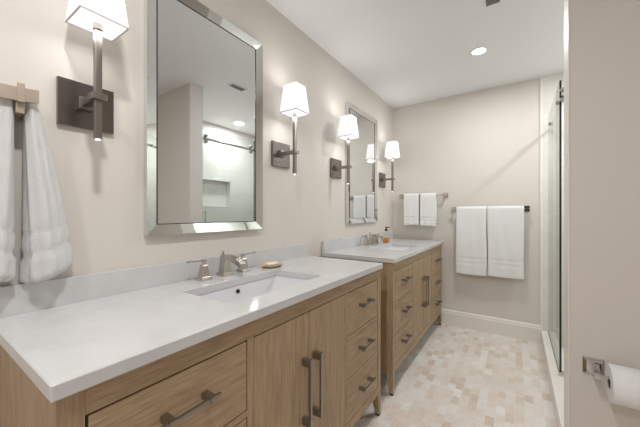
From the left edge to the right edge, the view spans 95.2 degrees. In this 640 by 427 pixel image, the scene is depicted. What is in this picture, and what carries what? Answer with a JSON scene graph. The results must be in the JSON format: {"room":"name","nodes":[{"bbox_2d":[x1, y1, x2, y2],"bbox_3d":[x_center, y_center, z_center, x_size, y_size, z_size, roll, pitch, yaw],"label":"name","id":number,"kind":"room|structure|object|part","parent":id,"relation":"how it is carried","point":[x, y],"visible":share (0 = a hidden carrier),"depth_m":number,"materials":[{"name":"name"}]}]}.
{"room":"bathroom","nodes":[
{"label":"bathroom","id":0,"kind":"room"},
{"bbox_2d":[0,0,392,285],"bbox_3d":[-0.574,-0.032,1.443,0.120,2.443,4.990,0,0,34],"label":"wall","id":1,"kind":"structure","parent":0,"point":[101,183],"depth_m":1.14,"materials":[{"name":"white paint"}]},
{"bbox_2d":[0,82,38,121],"bbox_3d":[-0.882,-0.317,0.796,0.092,0.087,0.155,0,0,34],"label":"towel hook","id":2,"kind":"object","parent":1,"relation":"attached to","point":[20,94],"visible":0.68,"depth_m":0.81,"materials":[{"name":"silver metal"}]},
{"bbox_3d":[-0.894,-0.296,0.853,0.010,0.046,0.044,0,0,34],"label":"wall plate","id":3,"kind":"part","parent":2,"relation":"part of","materials":[{"name":"brown metal"}]},
{"bbox_3d":[-0.861,-0.296,0.830,0.070,0.034,0.018,0,0,34],"label":"arm","id":4,"kind":"part","parent":2,"relation":"part of","materials":[{"name":"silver metal"}]},
{"bbox_2d":[0,98,73,283],"bbox_3d":[-0.865,-0.068,0.828,0.104,0.551,0.266,0,0,40],"label":"hand towel","id":5,"kind":"object","parent":2,"relation":"hanging from","point":[46,249],"visible":0.95,"depth_m":0.84,"materials":[{"name":"white fabric"}]},
{"bbox_2d":[56,0,128,140],"bbox_3d":[-0.722,-0.495,0.946,0.189,0.526,0.156,0,0,34],"label":"wall sconce","id":6,"kind":"object","parent":1,"relation":"attached to","point":[78,104],"visible":1,"depth_m":0.93,"materials":[{"name":"silver metal"}]},
{"bbox_3d":[-0.739,-0.366,0.947,0.129,0.040,0.040,0,0,34],"label":"arm","id":7,"kind":"part","parent":6,"relation":"part of","materials":[{"name":"grey"}]},
{"bbox_3d":[-0.702,-0.423,0.922,0.019,0.376,0.019,0,0,34],"label":"rod","id":8,"kind":"part","parent":6,"relation":"part of","materials":[{"name":"grey metal"}]},
{"bbox_3d":[-0.702,-0.676,0.922,0.128,0.164,0.128,0,0,34],"label":"lamp shade","id":9,"kind":"part","parent":6,"relation":"part of","materials":[{"name":"white fabric"}]},
{"bbox_2d":[68,7,126,39],"bbox_3d":[-0.702,-0.598,0.922,0.121,0.002,0.121,0,0,34],"label":"diffuser","id":10,"kind":"object","parent":6,"relation":"attached to","point":[113,27],"depth_m":0.91,"materials":[{"name":"white"}]},
{"bbox_2d":[0,243,307,317],"bbox_3d":[-0.504,0.250,1.421,0.020,0.086,1.482,0,0,34],"label":"backsplash","id":11,"kind":"structure","parent":1,"relation":"attached to","point":[20,298],"depth_m":1.04,"materials":[{"name":"white stone"}]},
{"bbox_2d":[144,0,262,235],"bbox_3d":[-0.510,-0.436,1.404,0.027,1.047,0.625,0,0,34],"label":"wall mirror","id":12,"kind":"object","parent":1,"relation":"attached to","point":[203,74],"visible":1,"depth_m":1.33,"materials":[{"name":"grey mirror"}]},
{"bbox_2d":[271,81,309,174],"bbox_3d":[-0.171,-0.495,1.763,0.189,0.526,0.156,0,0,34],"label":"wall sconce","id":13,"kind":"object","parent":1,"relation":"attached to","point":[294,102],"visible":1,"depth_m":1.73,"materials":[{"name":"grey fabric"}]},
{"bbox_3d":[-0.188,-0.366,1.765,0.129,0.040,0.040,0,0,34],"label":"arm","id":14,"kind":"part","parent":13,"relation":"part of","materials":[{"name":"grey"}]},
{"bbox_3d":[-0.151,-0.676,1.740,0.128,0.164,0.128,0,0,34],"label":"lamp shade","id":15,"kind":"part","parent":13,"relation":"part of","materials":[{"name":"white fabric"}]},
{"bbox_3d":[-0.151,-0.423,1.740,0.019,0.376,0.019,0,0,34],"label":"rod","id":16,"kind":"part","parent":13,"relation":"part of","materials":[{"name":"grey metal"}]},
{"bbox_2d":[282,109,307,117],"bbox_3d":[-0.151,-0.598,1.740,0.121,0.002,0.121,0,0,34],"label":"diffuser","id":17,"kind":"object","parent":13,"relation":"attached to","point":[290,113],"depth_m":1.73,"materials":[{"name":"white"}]},
{"bbox_2d":[330,114,358,183],"bbox_3d":[0.202,-0.495,2.315,0.189,0.526,0.156,0,0,34],"label":"wall sconce","id":18,"kind":"object","parent":1,"relation":"attached to","point":[348,128],"visible":1,"depth_m":2.28,"materials":[{"name":"grey fabric"}]},
{"bbox_3d":[0.185,-0.366,2.317,0.129,0.040,0.040,0,0,34],"label":"arm","id":19,"kind":"part","parent":18,"relation":"part of","materials":[{"name":"grey metal"}]},
{"bbox_3d":[0.222,-0.676,2.292,0.128,0.164,0.128,0,0,34],"label":"lamp shade","id":20,"kind":"part","parent":18,"relation":"part of","materials":[{"name":"white fabric"}]},
{"bbox_2d":[339,135,356,139],"bbox_3d":[0.222,-0.598,2.292,0.121,0.002,0.121,0,0,34],"label":"diffuser","id":21,"kind":"object","parent":18,"relation":"attached to","point":[344,137],"depth_m":2.28,"materials":[{"name":"white glass"}]},
{"bbox_3d":[0.222,-0.423,2.292,0.019,0.376,0.019,0,0,34],"label":"rod","id":22,"kind":"part","parent":18,"relation":"part of","materials":[{"name":"grey"}]},
{"bbox_2d":[322,231,392,251],"bbox_3d":[0.434,0.250,2.811,0.020,0.086,1.482,0,0,34],"label":"backsplash","id":23,"kind":"structure","parent":1,"relation":"attached to","point":[341,243],"depth_m":2.48,"materials":[{"name":"white stone"}]},
{"bbox_2d":[346,101,376,223],"bbox_3d":[0.406,-0.436,2.763,0.027,1.047,0.625,0,0,34],"label":"wall mirror","id":24,"kind":"object","parent":1,"relation":"attached to","point":[361,193],"visible":0.94,"depth_m":2.75,"materials":[{"name":"grey mirror"}]},
{"bbox_2d":[379,141,399,191],"bbox_3d":[0.750,-0.495,3.128,0.189,0.526,0.156,0,0,34],"label":"wall sconce","id":25,"kind":"object","parent":1,"relation":"attached to","point":[392,152],"visible":1,"depth_m":3.10,"materials":[{"name":"grey fabric"}]},
{"bbox_3d":[0.734,-0.366,3.130,0.129,0.040,0.040,0,0,34],"label":"arm","id":26,"kind":"part","parent":25,"relation":"part of","materials":[{"name":"grey metal"}]},
{"bbox_3d":[0.770,-0.423,3.105,0.019,0.376,0.019,0,0,34],"label":"rod","id":27,"kind":"part","parent":25,"relation":"part of","materials":[{"name":"grey metal"}]},
{"bbox_3d":[0.770,-0.676,3.105,0.128,0.164,0.128,0,0,34],"label":"lamp shade","id":28,"kind":"part","parent":25,"relation":"part of","materials":[{"name":"white fabric"}]},
{"bbox_2d":[266,0,563,107],"bbox_3d":[0.479,-1.303,0.805,2.580,0.100,5.110,0,0,34],"label":"ceiling","id":29,"kind":"structure","parent":0,"point":[407,52],"depth_m":2.10,"materials":[{"name":"white paint"}]},
{"bbox_2d":[470,46,487,55],"bbox_3d":[1.225,-1.250,2.250,0.124,0.006,0.124,0,0,34],"label":"recessed light","id":30,"kind":"object","parent":29,"relation":"in","point":[479,50],"visible":1,"depth_m":2.25,"materials":[{"name":"white paint"}]},
{"bbox_2d":[483,0,501,8],"bbox_3d":[0.987,-1.249,1.674,0.094,0.008,0.184,0,0,34],"label":"ceiling vent","id":31,"kind":"object","parent":29,"relation":"in","point":[487,3],"visible":1,"depth_m":1.73,"materials":[{"name":"grey metal"}]},
{"bbox_2d":[354,322,563,426],"bbox_3d":[0.479,1.240,0.805,2.580,0.100,5.110,0,0,34],"label":"floor","id":32,"kind":"structure","parent":0,"point":[454,376],"depth_m":2.01,"materials":[{"name":"tile"}]},
{"bbox_2d":[0,269,380,426],"bbox_3d":[-0.263,0.757,1.263,0.590,0.866,1.470,0,0,34],"label":"vanity cabinet","id":33,"kind":"object","parent":32,"relation":"on","point":[315,361],"visible":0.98,"depth_m":0.90,"materials":[{"name":"brown wood"}]},
{"bbox_3d":[-0.682,0.673,0.677,0.457,0.694,0.018,0,0,34],"label":"panel","id":34,"kind":"part","parent":33,"relation":"part of","materials":[{"name":"brown wood"}]},
{"bbox_3d":[-0.470,0.751,0.541,0.045,0.854,0.042,0,0,34],"label":"leg","id":35,"kind":"part","parent":33,"relation":"part of","materials":[{"name":"brown wood"}]},
{"bbox_3d":[-0.336,0.485,0.718,0.018,0.204,0.388,0,0,34],"label":"drawer","id":36,"kind":"part","parent":33,"relation":"part of","materials":[{"name":"brown wood"}]},
{"bbox_3d":[-0.311,0.467,0.701,0.042,0.016,0.152,0,0,34],"label":"bar pull","id":37,"kind":"part","parent":33,"relation":"part of","materials":[{"name":"brown metal"}]},
{"bbox_2d":[0,243,382,402],"bbox_3d":[-0.277,0.265,1.268,0.566,0.116,1.482,0,0,34],"label":"countertop","id":38,"kind":"structure","parent":33,"relation":"on","point":[70,335],"depth_m":0.86,"materials":[{"name":"white stone"}]},
{"bbox_2d":[186,251,255,281],"bbox_3d":[-0.410,0.235,1.357,0.156,0.115,0.384,0,0,34],"label":"widespread faucet","id":39,"kind":"object","parent":38,"relation":"on","point":[224,270],"visible":1,"depth_m":1.35,"materials":[{"name":"silver metal"}]},
{"bbox_3d":[-0.534,0.207,1.262,0.018,0.014,0.089,0,0,34],"label":"lever","id":40,"kind":"part","parent":39,"relation":"part of","materials":[{"name":"silver metal"}]},
{"bbox_3d":[-0.514,0.253,1.291,0.052,0.080,0.052,0,0,34],"label":"handle","id":41,"kind":"part","parent":39,"relation":"part of","materials":[{"name":"silver metal"}]},
{"bbox_3d":[-0.410,0.243,1.357,0.156,0.100,0.058,0,0,34],"label":"spout","id":42,"kind":"part","parent":39,"relation":"part of","materials":[{"name":"silver metal"}]},
{"bbox_3d":[-0.389,0.253,1.477,0.052,0.080,0.052,0,0,34],"label":"handle","id":43,"kind":"part","parent":39,"relation":"part of","materials":[{"name":"silver metal"}]},
{"bbox_3d":[-0.369,0.207,1.506,0.018,0.014,0.089,0,0,34],"label":"lever","id":44,"kind":"part","parent":39,"relation":"part of","materials":[{"name":"silver metal"}]},
{"bbox_2d":[197,275,306,303],"bbox_3d":[-0.255,0.394,1.238,0.322,0.140,0.567,0,0,34],"label":"undermount sink","id":45,"kind":"object","parent":38,"relation":"in","point":[238,293],"visible":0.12,"depth_m":1.38,"materials":[{"name":"white ceramic"}]},
{"bbox_2d":[261,262,282,267],"bbox_3d":[-0.264,0.285,1.608,0.104,0.016,0.140,0,0,34],"label":"soap dish","id":46,"kind":"object","parent":38,"relation":"on","point":[264,265],"visible":0.73,"depth_m":1.58,"materials":[{"name":"beige wood"}]},
{"bbox_2d":[266,261,277,265],"bbox_3d":[-0.264,0.276,1.608,0.056,0.019,0.084,0,0,34],"label":"soap bar","id":47,"kind":"object","parent":46,"relation":"in","point":[273,263],"visible":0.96,"depth_m":1.58,"materials":[{"name":"beige"}]},
{"bbox_3d":[-0.337,0.600,0.718,0.022,0.017,0.394,0,0,34],"label":"drawer rail","id":48,"kind":"part","parent":33,"relation":"part of","materials":[{"name":"brown wood"}]},
{"bbox_3d":[-0.336,0.704,0.718,0.018,0.186,0.388,0,0,34],"label":"drawer","id":49,"kind":"part","parent":33,"relation":"part of","materials":[{"name":"brown wood"}]},
{"bbox_3d":[-0.131,0.694,1.022,0.018,0.624,0.284,0,0,34],"label":"door","id":50,"kind":"part","parent":33,"relation":"part of","materials":[{"name":"brown wood"}]},
{"bbox_3d":[-0.046,0.670,1.094,0.042,0.250,0.017,0,0,34],"label":"bar pull","id":51,"kind":"part","parent":33,"relation":"part of","materials":[{"name":"brown metal"}]},
{"bbox_3d":[-0.008,0.670,1.150,0.042,0.250,0.017,0,0,34],"label":"bar pull","id":52,"kind":"part","parent":33,"relation":"part of","materials":[{"name":"brown metal"}]},
{"bbox_3d":[0.030,0.694,1.261,0.018,0.624,0.284,0,0,34],"label":"door","id":53,"kind":"part","parent":33,"relation":"part of","materials":[{"name":"brown wood"}]},
{"bbox_3d":[-0.061,1.032,1.127,0.022,0.046,1.385,0,0,34],"label":"rail","id":54,"kind":"part","parent":33,"relation":"part of","materials":[{"name":"brown wood"}]},
{"bbox_3d":[0.225,0.912,1.549,0.018,0.183,0.355,0,0,34],"label":"drawer","id":55,"kind":"part","parent":33,"relation":"part of","materials":[{"name":"brown wood"}]},
{"bbox_3d":[0.225,0.704,1.549,0.018,0.186,0.355,0,0,34],"label":"drawer","id":56,"kind":"part","parent":33,"relation":"part of","materials":[{"name":"brown wood"}]},
{"bbox_3d":[0.225,0.485,1.549,0.018,0.204,0.355,0,0,34],"label":"drawer","id":57,"kind":"part","parent":33,"relation":"part of","materials":[{"name":"brown wood"}]},
{"bbox_3d":[0.224,0.809,1.550,0.022,0.017,0.362,0,0,34],"label":"drawer rail","id":58,"kind":"part","parent":33,"relation":"part of","materials":[{"name":"brown wood"}]},
{"bbox_3d":[0.224,0.600,1.550,0.022,0.017,0.362,0,0,34],"label":"drawer rail","id":59,"kind":"part","parent":33,"relation":"part of","materials":[{"name":"brown wood"}]},
{"bbox_3d":[0.250,0.894,1.532,0.042,0.016,0.152,0,0,34],"label":"bar pull","id":60,"kind":"part","parent":33,"relation":"part of","materials":[{"name":"brown metal"}]},
{"bbox_3d":[0.250,0.686,1.532,0.042,0.016,0.152,0,0,34],"label":"bar pull","id":61,"kind":"part","parent":33,"relation":"part of","materials":[{"name":"brown metal"}]},
{"bbox_3d":[0.250,0.467,1.532,0.042,0.016,0.152,0,0,34],"label":"bar pull","id":62,"kind":"part","parent":33,"relation":"part of","materials":[{"name":"brown metal"}]},
{"bbox_3d":[0.329,0.751,1.725,0.045,0.854,0.042,0,0,34],"label":"leg","id":63,"kind":"part","parent":33,"relation":"part of","materials":[{"name":"brown wood"}]},
{"bbox_2d":[326,245,441,395],"bbox_3d":[0.675,0.757,2.653,0.590,0.866,1.470,0,0,34],"label":"vanity cabinet","id":64,"kind":"object","parent":32,"relation":"on","point":[411,301],"visible":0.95,"depth_m":2.14,"materials":[{"name":"brown wood"}]},
{"bbox_3d":[0.256,0.673,2.068,0.457,0.694,0.018,0,0,34],"label":"panel","id":65,"kind":"part","parent":64,"relation":"part of","materials":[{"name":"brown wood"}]},
{"bbox_2d":[322,231,442,262],"bbox_3d":[0.661,0.265,2.658,0.566,0.116,1.482,0,0,34],"label":"countertop","id":66,"kind":"structure","parent":64,"relation":"on","point":[348,247],"depth_m":2.33,"materials":[{"name":"white stone"}]},
{"bbox_2d":[362,232,384,245],"bbox_3d":[0.527,0.235,2.747,0.156,0.115,0.384,0,0,34],"label":"widespread faucet","id":67,"kind":"object","parent":66,"relation":"on","point":[371,241],"visible":1,"depth_m":2.74,"materials":[{"name":"silver metal"}]},
{"bbox_3d":[0.424,0.253,2.681,0.052,0.080,0.052,0,0,34],"label":"handle","id":68,"kind":"part","parent":67,"relation":"part of","materials":[{"name":"silver metal"}]},
{"bbox_3d":[0.527,0.243,2.747,0.156,0.100,0.058,0,0,34],"label":"spout","id":69,"kind":"part","parent":67,"relation":"part of","materials":[{"name":"silver metal"}]},
{"bbox_2d":[383,227,389,242],"bbox_3d":[0.665,0.212,2.929,0.070,0.161,0.068,0,0,34],"label":"soap dispenser","id":70,"kind":"object","parent":66,"relation":"on","point":[386,240],"visible":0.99,"depth_m":2.90,"materials":[{"name":"clear glass"}]},
{"bbox_2d":[380,246,409,249],"bbox_3d":[0.683,0.394,2.628,0.322,0.140,0.567,0,0,34],"label":"undermount sink","id":71,"kind":"object","parent":66,"relation":"in","point":[388,247],"visible":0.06,"depth_m":2.87,"materials":[{"name":"white ceramic"}]},
{"bbox_3d":[0.468,0.751,1.932,0.045,0.854,0.042,0,0,34],"label":"leg","id":72,"kind":"part","parent":64,"relation":"part of","materials":[{"name":"brown wood"}]},
{"bbox_3d":[0.601,0.809,2.108,0.022,0.017,0.394,0,0,34],"label":"drawer rail","id":73,"kind":"part","parent":64,"relation":"part of","materials":[{"name":"brown wood"}]},
{"bbox_3d":[0.601,0.600,2.108,0.022,0.017,0.394,0,0,34],"label":"drawer rail","id":74,"kind":"part","parent":64,"relation":"part of","materials":[{"name":"brown wood"}]},
{"bbox_3d":[0.602,0.912,2.108,0.018,0.183,0.388,0,0,34],"label":"drawer","id":75,"kind":"part","parent":64,"relation":"part of","materials":[{"name":"brown wood"}]},
{"bbox_3d":[0.602,0.704,2.108,0.018,0.186,0.388,0,0,34],"label":"drawer","id":76,"kind":"part","parent":64,"relation":"part of","materials":[{"name":"brown wood"}]},
{"bbox_3d":[0.602,0.485,2.108,0.018,0.204,0.388,0,0,34],"label":"drawer","id":77,"kind":"part","parent":64,"relation":"part of","materials":[{"name":"brown wood"}]},
{"bbox_3d":[0.627,0.894,2.091,0.042,0.016,0.152,0,0,34],"label":"bar pull","id":78,"kind":"part","parent":64,"relation":"part of","materials":[{"name":"brown metal"}]},
{"bbox_3d":[0.627,0.686,2.091,0.042,0.016,0.152,0,0,34],"label":"bar pull","id":79,"kind":"part","parent":64,"relation":"part of","materials":[{"name":"brown metal"}]},
{"bbox_3d":[0.627,0.467,2.091,0.042,0.016,0.152,0,0,34],"label":"bar pull","id":80,"kind":"part","parent":64,"relation":"part of","materials":[{"name":"brown metal"}]},
{"bbox_3d":[0.877,0.351,2.517,0.022,0.054,1.385,0,0,34],"label":"rail","id":81,"kind":"part","parent":64,"relation":"part of","materials":[{"name":"brown wood"}]},
{"bbox_3d":[0.877,1.032,2.517,0.022,0.046,1.385,0,0,34],"label":"rail","id":82,"kind":"part","parent":64,"relation":"part of","materials":[{"name":"brown wood"}]},
{"bbox_3d":[0.807,0.694,2.412,0.018,0.624,0.284,0,0,34],"label":"door","id":83,"kind":"part","parent":64,"relation":"part of","materials":[{"name":"brown wood"}]},
{"bbox_3d":[0.892,0.670,2.484,0.042,0.250,0.017,0,0,34],"label":"bar pull","id":84,"kind":"part","parent":64,"relation":"part of","materials":[{"name":"brown metal"}]},
{"bbox_3d":[0.968,0.694,2.651,0.018,0.624,0.284,0,0,34],"label":"door","id":85,"kind":"part","parent":64,"relation":"part of","materials":[{"name":"brown wood"}]},
{"bbox_3d":[0.930,0.670,2.540,0.042,0.250,0.017,0,0,34],"label":"bar pull","id":86,"kind":"part","parent":64,"relation":"part of","materials":[{"name":"brown metal"}]},
{"bbox_3d":[1.162,0.912,2.939,0.018,0.183,0.355,0,0,34],"label":"drawer","id":87,"kind":"part","parent":64,"relation":"part of","materials":[{"name":"brown wood"}]},
{"bbox_3d":[1.162,0.704,2.939,0.018,0.186,0.355,0,0,34],"label":"drawer","id":88,"kind":"part","parent":64,"relation":"part of","materials":[{"name":"brown wood"}]},
{"bbox_3d":[1.162,0.485,2.939,0.018,0.204,0.355,0,0,34],"label":"drawer","id":89,"kind":"part","parent":64,"relation":"part of","materials":[{"name":"brown wood"}]},
{"bbox_3d":[1.266,0.751,3.115,0.045,0.854,0.042,0,0,34],"label":"leg","id":90,"kind":"part","parent":64,"relation":"part of","materials":[{"name":"brown wood"}]},
{"bbox_2d":[541,330,563,426],"bbox_3d":[1.630,1.131,1.985,0.115,0.118,1.610,0,0,34],"label":"shower curb","id":91,"kind":"object","parent":32,"relation":"on","point":[556,383],"visible":0.49,"depth_m":1.91,"materials":[{"name":"white stone"}]},
{"bbox_2d":[548,80,563,376],"bbox_3d":[1.638,0.095,1.981,0.070,1.955,1.606,0,0,33],"label":"shower enclosure","id":92,"kind":"object","parent":91,"relation":"on","point":[555,114],"visible":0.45,"depth_m":2.14,"materials":[{"name":"clear glass"}]},
{"bbox_3d":[1.837,0.092,2.295,0.010,1.951,0.860,0,0,34],"label":"fixed pane","id":93,"kind":"part","parent":92,"relation":"part of","materials":[{"name":"clear glass"}]},
{"bbox_2d":[393,73,563,346],"bbox_3d":[1.872,-0.032,2.870,2.580,2.443,0.128,0,0,34],"label":"wall","id":94,"kind":"structure","parent":0,"point":[481,147],"depth_m":2.95,"materials":[{"name":"white paint"}]},
{"bbox_2d":[399,193,447,198],"bbox_3d":[1.134,-0.198,3.246,0.527,0.052,0.090,0,0,34],"label":"towel bar","id":95,"kind":"object","parent":94,"relation":"attached to","point":[445,195],"visible":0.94,"depth_m":3.14,"materials":[{"name":"silver metal"}]},
{"bbox_2d":[404,193,419,224],"bbox_3d":[1.027,-0.046,3.274,0.167,0.354,0.054,0,0,34],"label":"towel","id":96,"kind":"object","parent":95,"relation":"hanging from","point":[411,201],"visible":1,"depth_m":3.25,"materials":[{"name":"white fabric"}]},
{"bbox_2d":[420,193,436,225],"bbox_3d":[1.177,-0.044,3.172,0.168,0.359,0.054,0,0,34],"label":"towel","id":97,"kind":"object","parent":95,"relation":"hanging from","point":[428,201],"visible":1,"depth_m":3.15,"materials":[{"name":"white fabric"}]},
{"bbox_2d":[434,308,540,342],"bbox_3d":[1.456,1.110,3.073,1.390,0.160,0.016,0,0,34],"label":"baseboard","id":98,"kind":"structure","parent":94,"relation":"attached to","point":[504,327],"depth_m":2.89,"materials":[{"name":"white paint"}]},
{"bbox_2d":[451,206,529,211],"bbox_3d":[1.660,-0.046,2.891,0.677,0.052,0.090,0,0,34],"label":"towel bar","id":99,"kind":"object","parent":94,"relation":"attached to","point":[526,208],"visible":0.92,"depth_m":2.75,"materials":[{"name":"silver metal"}]},
{"bbox_2d":[456,206,486,275],"bbox_3d":[1.521,0.271,2.941,0.279,0.684,0.055,0,0,34],"label":"towel","id":100,"kind":"object","parent":99,"relation":"hanging from","point":[471,221],"visible":1,"depth_m":2.92,"materials":[{"name":"white fabric"}]},
{"bbox_2d":[487,206,523,278],"bbox_3d":[1.763,0.268,2.777,0.296,0.680,0.055,0,0,34],"label":"towel","id":101,"kind":"object","parent":99,"relation":"hanging from","point":[505,224],"visible":1,"depth_m":2.76,"materials":[{"name":"white fabric"}]},
{"bbox_2d":[540,77,542,329],"bbox_3d":[2.036,-0.091,2.684,0.018,2.323,0.012,0,0,34],"label":"trim","id":102,"kind":"structure","parent":94,"relation":"attached to","point":[541,78],"depth_m":2.68,"materials":[{"name":"white"}]},
{"bbox_2d":[569,0,639,426],"bbox_3d":[1.482,-0.032,1.034,0.933,2.443,0.128,0,0,34],"label":"wall","id":103,"kind":"structure","parent":0,"point":[604,35],"depth_m":1.18,"materials":[{"name":"white paint"}]},
{"bbox_2d":[564,0,568,426],"bbox_3d":[1.093,-0.032,1.295,0.004,2.443,0.134,0,0,34],"label":"trim","id":104,"kind":"structure","parent":103,"relation":"attached to","point":[566,2],"depth_m":1.28,"materials":[{"name":"white paint"}]},
{"bbox_2d":[582,356,609,380],"bbox_3d":[1.167,0.626,1.115,0.236,0.066,0.088,0,0,34],"label":"toilet paper holder","id":105,"kind":"object","parent":103,"relation":"attached to","point":[594,366],"visible":0.9,"depth_m":1.18,"materials":[{"name":"silver metal"}]},
{"bbox_3d":[1.117,0.626,1.193,0.066,0.066,0.016,0,0,34],"label":"wall plate","id":106,"kind":"part","parent":105,"relation":"part of","materials":[{"name":"silver metal"}]},
{"bbox_3d":[1.093,0.630,1.157,0.018,0.018,0.075,0,0,34],"label":"arm","id":107,"kind":"part","parent":105,"relation":"part of","materials":[{"name":"silver metal"}]},
{"bbox_2d":[605,363,639,409],"bbox_3d":[1.147,0.644,1.084,0.106,0.138,0.138,0,0,34],"label":"toilet roll","id":108,"kind":"object","parent":105,"relation":"on","point":[623,387],"visible":0.98,"depth_m":1.05,"materials":[{"name":"white paper"}]}
]}

